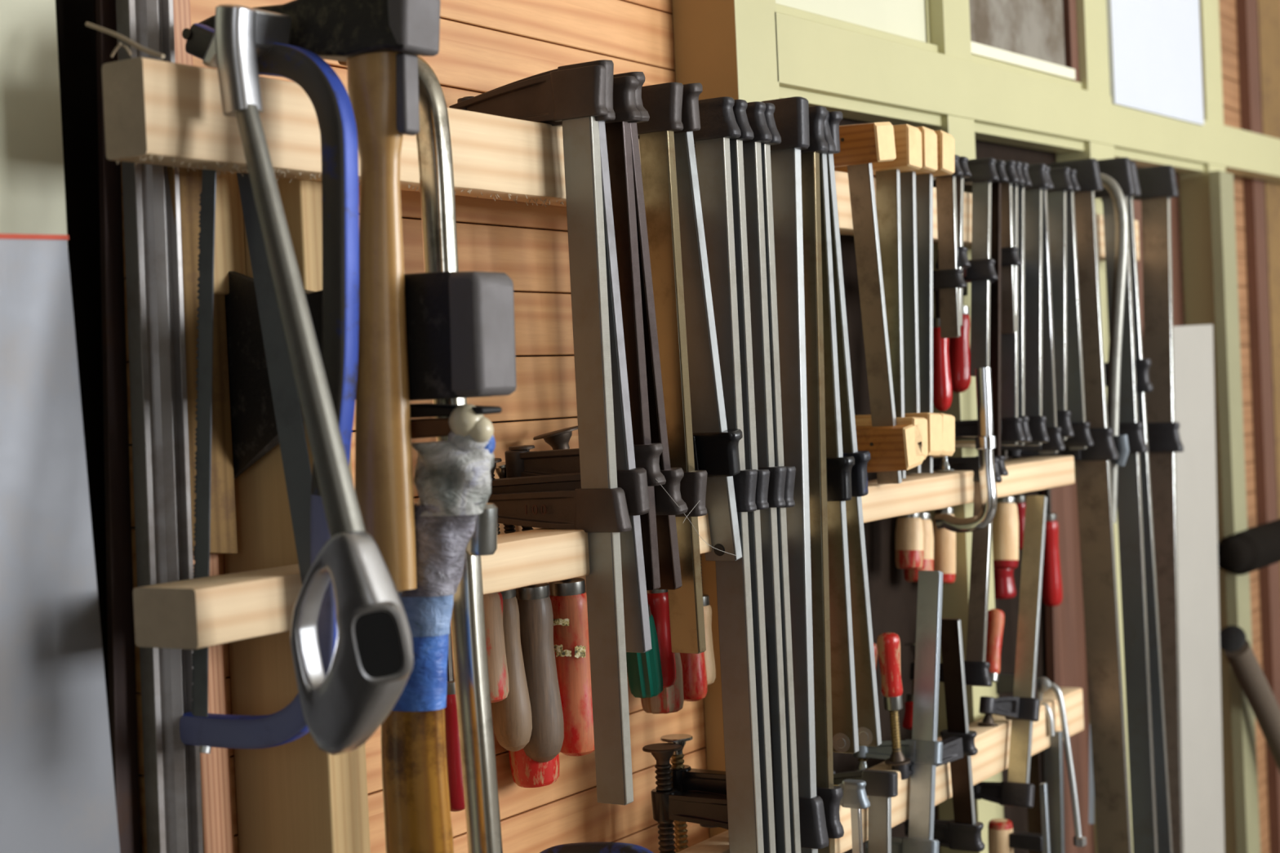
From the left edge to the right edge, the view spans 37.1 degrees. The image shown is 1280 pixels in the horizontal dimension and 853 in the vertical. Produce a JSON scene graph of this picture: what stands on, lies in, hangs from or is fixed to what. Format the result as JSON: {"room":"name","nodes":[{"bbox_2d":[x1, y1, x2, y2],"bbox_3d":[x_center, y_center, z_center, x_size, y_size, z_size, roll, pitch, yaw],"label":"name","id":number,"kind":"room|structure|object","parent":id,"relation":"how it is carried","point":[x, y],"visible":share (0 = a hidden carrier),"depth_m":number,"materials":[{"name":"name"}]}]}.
{"room":"woodworking shop","nodes":[
{"label":"woodworking shop","id":0,"kind":"room"},
{"bbox_2d":[93,0,1270,852],"bbox_3d":[1.335,-0.260,4.176,0.050,2.550,6.505,-2,1,32],"label":"wall","id":1,"kind":"structure","parent":0,"point":[485,46],"depth_m":1.87,"materials":[{"name":"brown wood"}]},
{"bbox_2d":[55,0,109,722],"bbox_3d":[-0.423,-0.131,1.415,0.038,2.550,0.034,-2,1,32],"label":"trim","id":2,"kind":"structure","parent":1,"relation":"attached to","point":[76,43],"depth_m":1.40,"materials":[{"name":"black"}]},
{"bbox_2d":[173,0,232,852],"bbox_3d":[-0.352,-0.135,1.453,0.022,2.550,0.030,-2,1,32],"label":"trim","id":3,"kind":"structure","parent":1,"relation":"attached to","point":[215,778],"depth_m":1.45,"materials":[{"name":"brown wood"}]},
{"bbox_2d":[217,555,234,852],"bbox_3d":[-0.310,0.620,1.486,0.012,1.038,0.012,-2,1,32],"label":"trim","id":4,"kind":"structure","parent":1,"relation":"attached to","point":[219,559],"depth_m":1.48,"materials":[{"name":"brown wood"}]},
{"bbox_2d":[671,0,779,837],"bbox_3d":[0.108,-0.168,2.121,0.079,2.550,0.095,-2,1,32],"label":"trim","id":5,"kind":"structure","parent":1,"relation":"attached to","point":[728,47],"depth_m":2.09,"materials":[{"name":"green paint"}]},
{"bbox_2d":[832,117,937,852],"bbox_3d":[0.260,0.344,2.389,0.016,1.484,0.477,-2,1,32],"label":"board","id":6,"kind":"object","parent":1,"relation":"attached to","point":[893,599],"visible":0.02,"depth_m":2.45,"materials":[{"name":"wood"}]},
{"bbox_2d":[925,0,1004,852],"bbox_3d":[0.421,-0.190,2.599,0.058,2.550,0.091,-2,1,32],"label":"trim","id":7,"kind":"structure","parent":1,"relation":"attached to","point":[949,28],"depth_m":2.57,"materials":[{"name":"green paint"}]},
{"bbox_2d":[974,139,1054,852],"bbox_3d":[0.564,0.315,2.867,0.016,1.498,0.473,-2,1,32],"label":"board","id":8,"kind":"object","parent":1,"relation":"attached to","point":[1018,816],"visible":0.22,"depth_m":2.85,"materials":[{"name":"wood"}]},
{"bbox_2d":[968,0,1065,66],"bbox_3d":[0.541,-0.800,2.807,0.008,0.551,0.413,-2,1,32],"label":"window pane","id":9,"kind":"structure","parent":1,"relation":"in","point":[1033,28],"depth_m":2.83,"materials":[{"name":"grey glass"}]},
{"bbox_2d":[774,3,1279,182],"bbox_3d":[0.960,-0.516,3.454,0.052,0.168,3.104,-2,1,32],"label":"trim","id":10,"kind":"structure","parent":1,"relation":"attached to","point":[862,73],"depth_m":2.65,"materials":[{"name":"green paint"}]},
{"bbox_2d":[775,0,925,42],"bbox_3d":[0.241,-0.771,2.344,0.008,0.565,0.467,-2,1,32],"label":"window pane","id":11,"kind":"object","parent":10,"relation":"on","point":[904,18],"visible":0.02,"depth_m":2.42,"materials":[{"name":"glass"}]},
{"bbox_2d":[924,0,929,43],"bbox_3d":[0.367,-0.786,2.546,0.017,0.554,0.007,-2,1,32],"label":"batten","id":12,"kind":"object","parent":10,"relation":"on","point":[926,2],"visible":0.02,"depth_m":2.54,"materials":[{"name":"green paint"}]},
{"bbox_2d":[970,40,1075,79],"bbox_3d":[0.561,-0.537,2.806,0.012,0.027,0.434,-2,1,32],"label":"bead","id":13,"kind":"object","parent":10,"relation":"on","point":[977,49],"visible":0.79,"depth_m":2.79,"materials":[{"name":"white paint"}]},
{"bbox_2d":[1062,0,1079,82],"bbox_3d":[0.665,-0.815,3.010,0.025,0.540,0.034,-2,1,32],"label":"batten","id":14,"kind":"object","parent":10,"relation":"on","point":[1069,6],"visible":0.4,"depth_m":3.00,"materials":[{"name":"brown wood"}]},
{"bbox_2d":[1106,0,1204,124],"bbox_3d":[0.894,-0.818,3.314,0.008,0.564,0.507,-2,1,32],"label":"window pane","id":15,"kind":"object","parent":10,"relation":"on","point":[1155,58],"visible":1,"depth_m":3.30,"materials":[{"name":"glass"}]},
{"bbox_2d":[1055,0,1133,852],"bbox_3d":[0.732,-0.213,3.087,0.058,2.550,0.118,-2,1,32],"label":"trim","id":16,"kind":"structure","parent":1,"relation":"attached to","point":[1091,15],"depth_m":3.06,"materials":[{"name":"green paint"}]},
{"bbox_2d":[1133,165,1183,358],"bbox_3d":[0.900,0.283,3.397,0.016,1.512,0.545,-2,1,32],"label":"board","id":17,"kind":"object","parent":1,"relation":"attached to","point":[1177,298],"visible":0.02,"depth_m":3.58,"materials":[{"name":"brown wood"}]},
{"bbox_2d":[1178,0,1236,852],"bbox_3d":[1.087,-0.239,3.646,0.058,2.550,0.112,-2,1,32],"label":"trim","id":18,"kind":"structure","parent":1,"relation":"attached to","point":[1194,187],"depth_m":3.60,"materials":[{"name":"green paint"}]},
{"bbox_2d":[1235,0,1279,852],"bbox_3d":[1.335,-0.239,4.105,0.021,2.490,0.090,-2,1,32],"label":"batten","id":19,"kind":"object","parent":1,"relation":"attached to","point":[1246,10],"visible":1,"depth_m":4.08,"materials":[{"name":"brown wood"}]},
{"bbox_2d":[1257,0,1279,563],"bbox_3d":[1.418,-0.245,4.236,0.021,2.490,0.201,-2,1,32],"label":"batten","id":20,"kind":"object","parent":1,"relation":"attached to","point":[1268,11],"visible":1,"depth_m":4.18,"materials":[{"name":"brown wood"}]},
{"bbox_3d":[2.157,1.043,1.939,3.820,0.050,9.500,-2,1,32],"label":"floor","id":21,"kind":"structure","parent":0,"visible":0},
{"bbox_2d":[0,233,119,852],"bbox_3d":[-0.383,0.509,1.260,0.030,1.271,0.227,-2,1,32],"label":"sheet","id":22,"kind":"object","parent":21,"relation":"on","point":[57,790],"visible":1,"depth_m":1.25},
{"bbox_2d":[95,0,141,852],"bbox_3d":[-0.373,0.403,1.379,0.006,1.477,0.076,-2,1,32],"label":"strip","id":23,"kind":"object","parent":21,"relation":"on","point":[122,711],"visible":1,"depth_m":1.38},
{"bbox_2d":[115,0,203,852],"bbox_3d":[-0.338,0.399,1.402,0.015,1.481,0.070,-2,1,32],"label":"channel","id":24,"kind":"object","parent":21,"relation":"on","point":[153,242],"visible":0.77,"depth_m":1.40,"materials":[{"name":"grey metal"}]},
{"bbox_2d":[85,22,1139,852],"bbox_3d":[0.211,0.394,2.178,0.160,1.418,2.083,-2,1,32],"label":"rack","id":25,"kind":"object","parent":21,"relation":"on","point":[296,796],"depth_m":1.47,"materials":[{"name":"brown wood"}]},
{"bbox_2d":[167,165,237,553],"bbox_3d":[-0.332,-0.051,1.437,0.012,0.298,0.048,-2,1,32],"label":"board","id":26,"kind":"object","parent":25,"relation":"attached to","point":[223,540],"visible":0.55,"depth_m":1.44,"materials":[{"name":"brown wood"}]},
{"bbox_2d":[179,22,359,753],"bbox_3d":[-0.275,-0.029,1.343,0.186,0.524,0.054,-2,1,32],"label":"saw","id":27,"kind":"object","parent":25,"relation":"hanging from","point":[330,99],"visible":0.78,"depth_m":1.32,"materials":[{"name":"metal"}]},
{"bbox_2d":[202,4,413,755],"bbox_3d":[-0.241,-0.043,1.292,0.067,0.510,0.284,-3,1,-31],"label":"wrench","id":28,"kind":"object","parent":25,"relation":"hanging from","point":[372,662],"visible":1,"depth_m":1.23,"materials":[{"name":"metal"}]},
{"bbox_2d":[198,0,440,591],"bbox_3d":[-0.229,-0.095,1.365,0.216,0.422,0.044,-2,1,32],"label":"sledgehammer","id":29,"kind":"object","parent":25,"relation":"hanging from","point":[380,42],"visible":0.86,"depth_m":1.32,"materials":[{"name":"brown wood"}]},
{"bbox_2d":[224,271,516,852],"bbox_3d":[-0.215,0.106,1.406,0.298,0.467,0.046,-2,1,32],"label":"sledgehammer","id":30,"kind":"object","parent":25,"relation":"hanging from","point":[460,326],"visible":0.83,"depth_m":1.34,"materials":[{"name":"metal"}]},
{"bbox_2d":[337,55,502,852],"bbox_3d":[-0.164,0.036,1.460,0.129,0.690,0.028,-2,1,32],"label":"metal pipe","id":31,"kind":"object","parent":25,"relation":"hanging from","point":[433,142],"visible":0.45,"depth_m":1.44,"materials":[{"name":"silver metal"}]},
{"bbox_2d":[444,623,464,812],"bbox_3d":[-0.157,0.235,1.581,0.025,0.168,0.025,-2,1,32],"label":"file","id":32,"kind":"object","parent":25,"relation":"hanging from","point":[452,746],"visible":0.34,"depth_m":1.57,"materials":[{"name":"red paint"}]},
{"bbox_2d":[448,64,633,805],"bbox_3d":[-0.085,0.011,1.677,0.176,0.633,0.034,-2,1,32],"label":"clamp","id":33,"kind":"object","parent":25,"relation":"hanging from","point":[574,97],"visible":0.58,"depth_m":1.64,"materials":[{"name":"metal"}]},
{"bbox_2d":[462,59,652,751],"bbox_3d":[-0.076,-0.008,1.693,0.180,0.608,0.060,-2,1,32],"label":"clamp","id":34,"kind":"object","parent":25,"relation":"hanging from","point":[512,719],"visible":0.38,"depth_m":1.67,"materials":[{"name":"metal"}]},
{"bbox_2d":[504,75,666,762],"bbox_3d":[-0.053,0.003,1.728,0.174,0.616,0.055,-2,1,32],"label":"clamp","id":35,"kind":"object","parent":25,"relation":"hanging from","point":[534,602],"visible":0.43,"depth_m":1.68,"materials":[{"name":"metal"}]},
{"bbox_2d":[655,478,736,555],"bbox_3d":[0.053,0.084,1.728,0.001,0.082,0.138,-2,1,32],"label":"cobweb","id":36,"kind":"object","parent":35,"relation":"attached to","point":[655,478],"visible":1,"depth_m":1.72,"materials":[{"name":"fabric"}]},
{"bbox_2d":[495,71,688,787],"bbox_3d":[-0.056,0.013,1.740,0.196,0.647,0.071,-2,1,32],"label":"clamp","id":37,"kind":"object","parent":25,"relation":"hanging from","point":[526,772],"visible":0.16,"depth_m":1.70,"materials":[{"name":"metal"}]},
{"bbox_2d":[539,841,653,852],"bbox_3d":[-0.035,0.355,1.557,0.130,0.032,0.017,-2,1,32],"label":"bow","id":38,"kind":"object","parent":25,"relation":"hanging from","point":[580,847],"visible":1,"depth_m":1.55,"materials":[{"name":"blue metal"}]},
{"bbox_2d":[533,82,707,756],"bbox_3d":[-0.025,0.002,1.775,0.178,0.623,0.058,-2,1,37],"label":"clamp","id":39,"kind":"object","parent":25,"relation":"hanging from","point":[663,102],"visible":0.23,"depth_m":1.74,"materials":[{"name":"metal"}]},
{"bbox_2d":[626,82,742,698],"bbox_3d":[0.023,-0.025,1.815,0.149,0.581,0.083,-2,1,32],"label":"clamp","id":40,"kind":"object","parent":25,"relation":"hanging from","point":[716,446],"visible":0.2,"depth_m":1.79,"materials":[{"name":"metal"}]},
{"bbox_2d":[642,742,728,852],"bbox_3d":[0.063,0.434,1.882,0.124,0.460,0.040,-2,1,32],"label":"clamp","id":41,"kind":"object","parent":25,"relation":"hanging from","point":[669,805],"visible":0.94,"depth_m":1.89,"materials":[{"name":"metal"}]},
{"bbox_2d":[638,96,764,852],"bbox_3d":[0.049,0.074,1.864,0.155,0.774,0.036,-2,1,32],"label":"clamp","id":42,"kind":"object","parent":25,"relation":"hanging from","point":[718,124],"visible":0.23,"depth_m":1.83,"materials":[{"name":"metal"}]},
{"bbox_2d":[640,99,775,852],"bbox_3d":[0.063,0.076,1.893,0.164,0.780,0.048,-2,1,32],"label":"clamp","id":43,"kind":"object","parent":25,"relation":"hanging from","point":[671,700],"visible":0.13,"depth_m":1.84,"materials":[{"name":"metal"}]},
{"bbox_2d":[660,631,777,852],"bbox_3d":[0.081,0.433,1.910,0.124,0.460,0.033,-2,1,32],"label":"clamp","id":44,"kind":"object","parent":25,"relation":"hanging from","point":[684,779],"visible":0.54,"depth_m":1.92,"materials":[{"name":"metal"}]},
{"bbox_2d":[680,101,791,852],"bbox_3d":[0.085,0.078,1.920,0.154,0.789,0.044,-2,1,32],"label":"clamp","id":45,"kind":"object","parent":25,"relation":"hanging from","point":[694,668],"visible":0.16,"depth_m":1.87,"materials":[{"name":"metal"}]},
{"bbox_2d":[700,102,800,852],"bbox_3d":[0.096,0.079,1.938,0.153,0.795,0.048,-2,1,32],"label":"clamp","id":46,"kind":"object","parent":25,"relation":"hanging from","point":[770,108],"visible":0.15,"depth_m":1.89,"materials":[{"name":"metal"}]},
{"bbox_2d":[699,96,829,852],"bbox_3d":[0.112,0.087,1.972,0.164,0.839,0.055,-2,1,32],"label":"clamp","id":47,"kind":"object","parent":25,"relation":"hanging from","point":[791,114],"visible":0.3,"depth_m":1.93,"materials":[{"name":"metal"}]},
{"bbox_2d":[800,106,844,852],"bbox_3d":[0.138,0.092,2.004,0.152,0.844,0.055,-2,1,32],"label":"clamp","id":48,"kind":"object","parent":25,"relation":"hanging from","point":[831,795],"visible":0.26,"depth_m":1.97,"materials":[{"name":"metal"}]},
{"bbox_2d":[819,110,858,753],"bbox_3d":[0.160,0.009,2.032,0.144,0.677,0.030,-2,1,32],"label":"clamp","id":49,"kind":"object","parent":25,"relation":"hanging from","point":[838,467],"visible":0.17,"depth_m":2.00,"materials":[{"name":"grey metal"}]},
{"bbox_2d":[826,111,881,746],"bbox_3d":[0.178,0.010,2.060,0.145,0.680,0.074,-2,1,32],"label":"clamp","id":50,"kind":"object","parent":25,"relation":"hanging from","point":[866,690],"visible":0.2,"depth_m":2.04,"materials":[{"name":"grey metal"}]},
{"bbox_2d":[838,779,870,852],"bbox_3d":[0.231,0.454,2.057,0.041,0.144,0.017,-2,1,32],"label":"clamp","id":51,"kind":"object","parent":25,"relation":"hanging from","point":[855,797],"visible":0.78,"depth_m":2.05,"materials":[{"name":"metal"}]},
{"bbox_2d":[833,769,897,852],"bbox_3d":[0.244,0.461,2.128,0.094,0.155,0.028,-2,1,32],"label":"clamp","id":52,"kind":"object","parent":25,"relation":"hanging from","point":[881,786],"visible":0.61,"depth_m":2.11,"materials":[{"name":"metal"}]},
{"bbox_2d":[833,121,924,484],"bbox_3d":[0.223,-0.134,2.131,0.152,0.400,0.088,-2,1,32],"label":"clamp","id":53,"kind":"object","parent":25,"relation":"hanging from","point":[891,446],"visible":0.63,"depth_m":2.10,"materials":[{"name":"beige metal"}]},
{"bbox_2d":[834,124,928,479],"bbox_3d":[0.248,-0.139,2.171,0.152,0.397,0.056,-2,1,32],"label":"clamp","id":54,"kind":"object","parent":25,"relation":"hanging from","point":[908,138],"visible":0.47,"depth_m":2.14,"materials":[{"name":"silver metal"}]},
{"bbox_2d":[851,570,942,852],"bbox_3d":[0.304,0.342,2.239,0.111,0.340,0.080,-2,1,32],"label":"clamp","id":55,"kind":"object","parent":25,"relation":"attached to","point":[924,750],"visible":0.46,"depth_m":2.22,"materials":[{"name":"metal"}]},
{"bbox_2d":[854,126,942,473],"bbox_3d":[0.270,-0.143,2.207,0.152,0.395,0.058,-2,1,32],"label":"clamp","id":56,"kind":"object","parent":25,"relation":"hanging from","point":[929,137],"visible":0.36,"depth_m":2.18,"materials":[{"name":"metal"}]},
{"bbox_2d":[876,617,985,852],"bbox_3d":[0.328,0.375,2.257,0.101,0.284,0.170,-2,1,30],"label":"clamp","id":57,"kind":"object","parent":25,"relation":"attached to","point":[962,833],"visible":0.89,"depth_m":2.29,"materials":[{"name":"metal"}]},
{"bbox_2d":[915,129,955,473],"bbox_3d":[0.293,-0.143,2.243,0.152,0.398,0.074,-2,1,32],"label":"clamp","id":58,"kind":"object","parent":25,"relation":"hanging from","point":[945,141],"visible":0.27,"depth_m":2.21,"materials":[{"name":"metal"}]},
{"bbox_2d":[933,154,966,411],"bbox_3d":[0.374,-0.172,2.332,0.081,0.308,0.087,-2,1,32],"label":"clamp","id":59,"kind":"object","parent":25,"relation":"hanging from","point":[948,280],"visible":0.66,"depth_m":2.29,"materials":[{"name":"beige metal"}]},
{"bbox_2d":[902,457,1001,729],"bbox_3d":[0.383,0.211,2.372,0.133,0.341,0.081,-2,1,32],"label":"clamp","id":60,"kind":"object","parent":25,"relation":"hanging from","point":[975,667],"visible":0.44,"depth_m":2.34,"materials":[{"name":"beige metal"}]},
{"bbox_2d":[894,160,1008,568],"bbox_3d":[0.394,-0.077,2.418,0.150,0.515,0.096,-2,1,32],"label":"clamp","id":61,"kind":"object","parent":25,"relation":"hanging from","point":[908,552],"visible":0.31,"depth_m":2.40,"materials":[{"name":"metal"}]},
{"bbox_2d":[933,156,971,393],"bbox_3d":[0.378,-0.184,2.416,0.087,0.288,0.255,-3,1,7],"label":"clamp","id":62,"kind":"object","parent":25,"relation":"hanging from","point":[958,347],"visible":0.52,"depth_m":2.50,"materials":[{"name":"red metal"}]},
{"bbox_2d":[903,160,1025,582],"bbox_3d":[0.419,-0.069,2.471,0.162,0.541,0.095,-2,1,32],"label":"clamp","id":63,"kind":"object","parent":25,"relation":"hanging from","point":[1011,431],"visible":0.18,"depth_m":2.45,"materials":[{"name":"metal"}]},
{"bbox_2d":[933,157,999,376],"bbox_3d":[0.439,-0.201,2.450,0.097,0.272,0.180,-2,1,32],"label":"clamp","id":64,"kind":"object","parent":25,"relation":"hanging from","point":[981,273],"visible":0.89,"depth_m":2.38,"materials":[{"name":"metal"}]},
{"bbox_2d":[934,367,997,533],"bbox_3d":[0.399,0.030,2.339,0.081,0.202,0.025,-2,1,32],"label":"clamp","id":65,"kind":"object","parent":25,"relation":"hanging from","point":[985,441],"visible":0.89,"depth_m":2.32,"materials":[{"name":"metal"}]},
{"bbox_2d":[933,161,1031,583],"bbox_3d":[0.446,-0.067,2.503,0.150,0.550,0.058,-2,1,32],"label":"clamp","id":66,"kind":"object","parent":25,"relation":"hanging from","point":[944,540],"visible":0.16,"depth_m":2.47,"materials":[{"name":"metal"}]},
{"bbox_2d":[969,160,1022,333],"bbox_3d":[0.488,-0.232,2.527,0.095,0.221,0.179,-2,1,32],"label":"clamp","id":67,"kind":"object","parent":25,"relation":"hanging from","point":[1010,257],"visible":0.59,"depth_m":2.44,"materials":[{"name":"beige metal"}]},
{"bbox_2d":[966,163,1049,446],"bbox_3d":[0.482,-0.078,2.556,0.146,0.540,0.061,-2,1,32],"label":"clamp","id":68,"kind":"object","parent":25,"relation":"hanging from","point":[1037,171],"visible":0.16,"depth_m":2.52,"materials":[{"name":"metal"}]},
{"bbox_2d":[973,495,1047,808],"bbox_3d":[0.484,0.292,2.501,0.089,0.394,0.137,-2,1,32],"label":"clamp","id":69,"kind":"object","parent":25,"relation":"attached to","point":[1023,708],"visible":0.88,"depth_m":2.48,"materials":[{"name":"beige metal"}]},
{"bbox_2d":[987,782,1050,852],"bbox_3d":[0.499,0.553,2.507,0.084,0.172,0.033,-2,1,32],"label":"clamp","id":70,"kind":"object","parent":25,"relation":"hanging from","point":[1002,838],"visible":1,"depth_m":2.50,"materials":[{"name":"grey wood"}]},
{"bbox_2d":[995,671,1042,852],"bbox_3d":[0.512,0.467,2.626,0.084,0.270,0.016,-2,1,32],"label":"clamp","id":71,"kind":"object","parent":25,"relation":"hanging from","point":[1005,684],"visible":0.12,"depth_m":2.60,"materials":[{"name":"black metal"}]},
{"bbox_2d":[991,166,1074,568],"bbox_3d":[0.540,-0.077,2.638,0.143,0.555,0.063,-2,1,42],"label":"clamp","id":72,"kind":"object","parent":25,"relation":"hanging from","point":[1005,526],"visible":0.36,"depth_m":2.61,"materials":[{"name":"metal"}]},
{"bbox_2d":[1000,165,1065,453],"bbox_3d":[0.492,-0.054,2.587,0.163,0.584,0.040,-2,1,20],"label":"clamp","id":73,"kind":"object","parent":25,"relation":"hanging from","point":[1055,443],"visible":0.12,"depth_m":2.55,"materials":[{"name":"metal"}]},
{"bbox_2d":[993,168,1093,599],"bbox_3d":[0.555,-0.054,2.686,0.165,0.600,0.040,-2,1,40],"label":"clamp","id":74,"kind":"object","parent":25,"relation":"hanging from","point":[1004,584],"visible":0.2,"depth_m":2.65,"materials":[{"name":"metal"}]},
{"bbox_2d":[1037,676,1086,852],"bbox_3d":[0.574,0.507,2.613,0.064,0.328,0.041,-2,1,32],"label":"clamp","id":75,"kind":"object","parent":25,"relation":"hanging from","point":[1053,754],"visible":0.89,"depth_m":2.61,"materials":[{"name":"metal"}]},
{"bbox_2d":[1007,158,1132,852],"bbox_3d":[0.614,0.165,2.748,0.164,1.084,0.071,-2,1,32],"label":"clamp","id":76,"kind":"object","parent":25,"relation":"hanging from","point":[1092,464],"visible":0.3,"depth_m":2.72,"materials":[{"name":"beige metal"}]},
{"bbox_2d":[1041,157,1157,852],"bbox_3d":[0.682,0.169,2.860,0.165,1.132,0.054,-2,1,26],"label":"clamp","id":77,"kind":"object","parent":25,"relation":"hanging from","point":[1129,502],"visible":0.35,"depth_m":2.84,"materials":[{"name":"metal"}]},
{"bbox_2d":[1100,173,1129,523],"bbox_3d":[0.685,-0.114,2.761,0.056,0.509,0.026,-2,1,32],"label":"clamp","id":78,"kind":"object","parent":25,"relation":"hanging from","point":[1121,442],"visible":0.73,"depth_m":2.75,"materials":[{"name":"metal"}]},
{"bbox_2d":[1095,160,1173,852],"bbox_3d":[0.738,0.177,2.903,0.114,1.150,0.086,-2,1,32],"label":"clamp","id":79,"kind":"object","parent":25,"relation":"hanging from","point":[1164,834],"visible":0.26,"depth_m":2.89,"materials":[{"name":"metal"}]},
{"bbox_2d":[1101,164,1183,852],"bbox_3d":[0.785,0.174,3.016,0.156,1.167,0.098,-2,1,32],"label":"clamp","id":80,"kind":"object","parent":25,"relation":"hanging from","point":[1157,184],"visible":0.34,"depth_m":2.99,"materials":[{"name":"beige metal"}]},
{"bbox_2d":[1042,479,1094,852],"bbox_3d":[0.698,0.570,3.027,0.014,0.987,0.282,-2,1,32],"label":"plank","id":81,"kind":"object","parent":21,"relation":"on","point":[1065,637],"visible":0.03,"depth_m":3.00,"materials":[{"name":"brown wood"}]},
{"bbox_2d":[1173,324,1224,852],"bbox_3d":[0.976,0.432,3.338,0.018,1.225,0.315,-2,1,32],"label":"leaning board","id":82,"kind":"object","parent":21,"relation":"on","point":[1202,759],"visible":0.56,"depth_m":3.33,"materials":[{"name":"white wood"}]},
{"bbox_2d":[1208,170,1260,852],"bbox_3d":[1.128,0.273,3.598,0.020,1.504,0.091,-2,1,32],"label":"strip","id":83,"kind":"object","parent":21,"relation":"on","point":[1221,183],"visible":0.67,"depth_m":3.56,"materials":[{"name":"green paint"}]},
{"bbox_2d":[1217,519,1279,574],"bbox_3d":[1.231,0.229,3.728,0.081,0.080,0.544,-2,1,34],"label":"handle","id":84,"kind":"object","parent":83,"relation":"attached to","point":[1253,548],"visible":0.9,"depth_m":3.54,"materials":[{"name":"rubber"}]},
{"bbox_2d":[1219,625,1279,771],"bbox_3d":[1.173,0.546,3.557,0.292,0.376,0.057,-4,1,-44],"label":"handle","id":85,"kind":"object","parent":83,"relation":"attached to","point":[1240,655],"visible":0.92,"depth_m":3.51,"materials":[{"name":"grey metal"}]},
{"bbox_3d":[-1.244,-0.071,0.191,0.030,2.550,2.995,-2,1,32],"label":"wall","id":86,"kind":"structure","parent":0,"visible":0},
{"bbox_2d":[0,0,67,242],"bbox_3d":[-0.445,-0.128,1.308,0.060,2.550,0.081,-2,1,32],"label":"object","id":87,"kind":"structure","parent":86,"relation":"attached to","point":[33,190],"depth_m":1.30,"materials":[{"name":"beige paint"}]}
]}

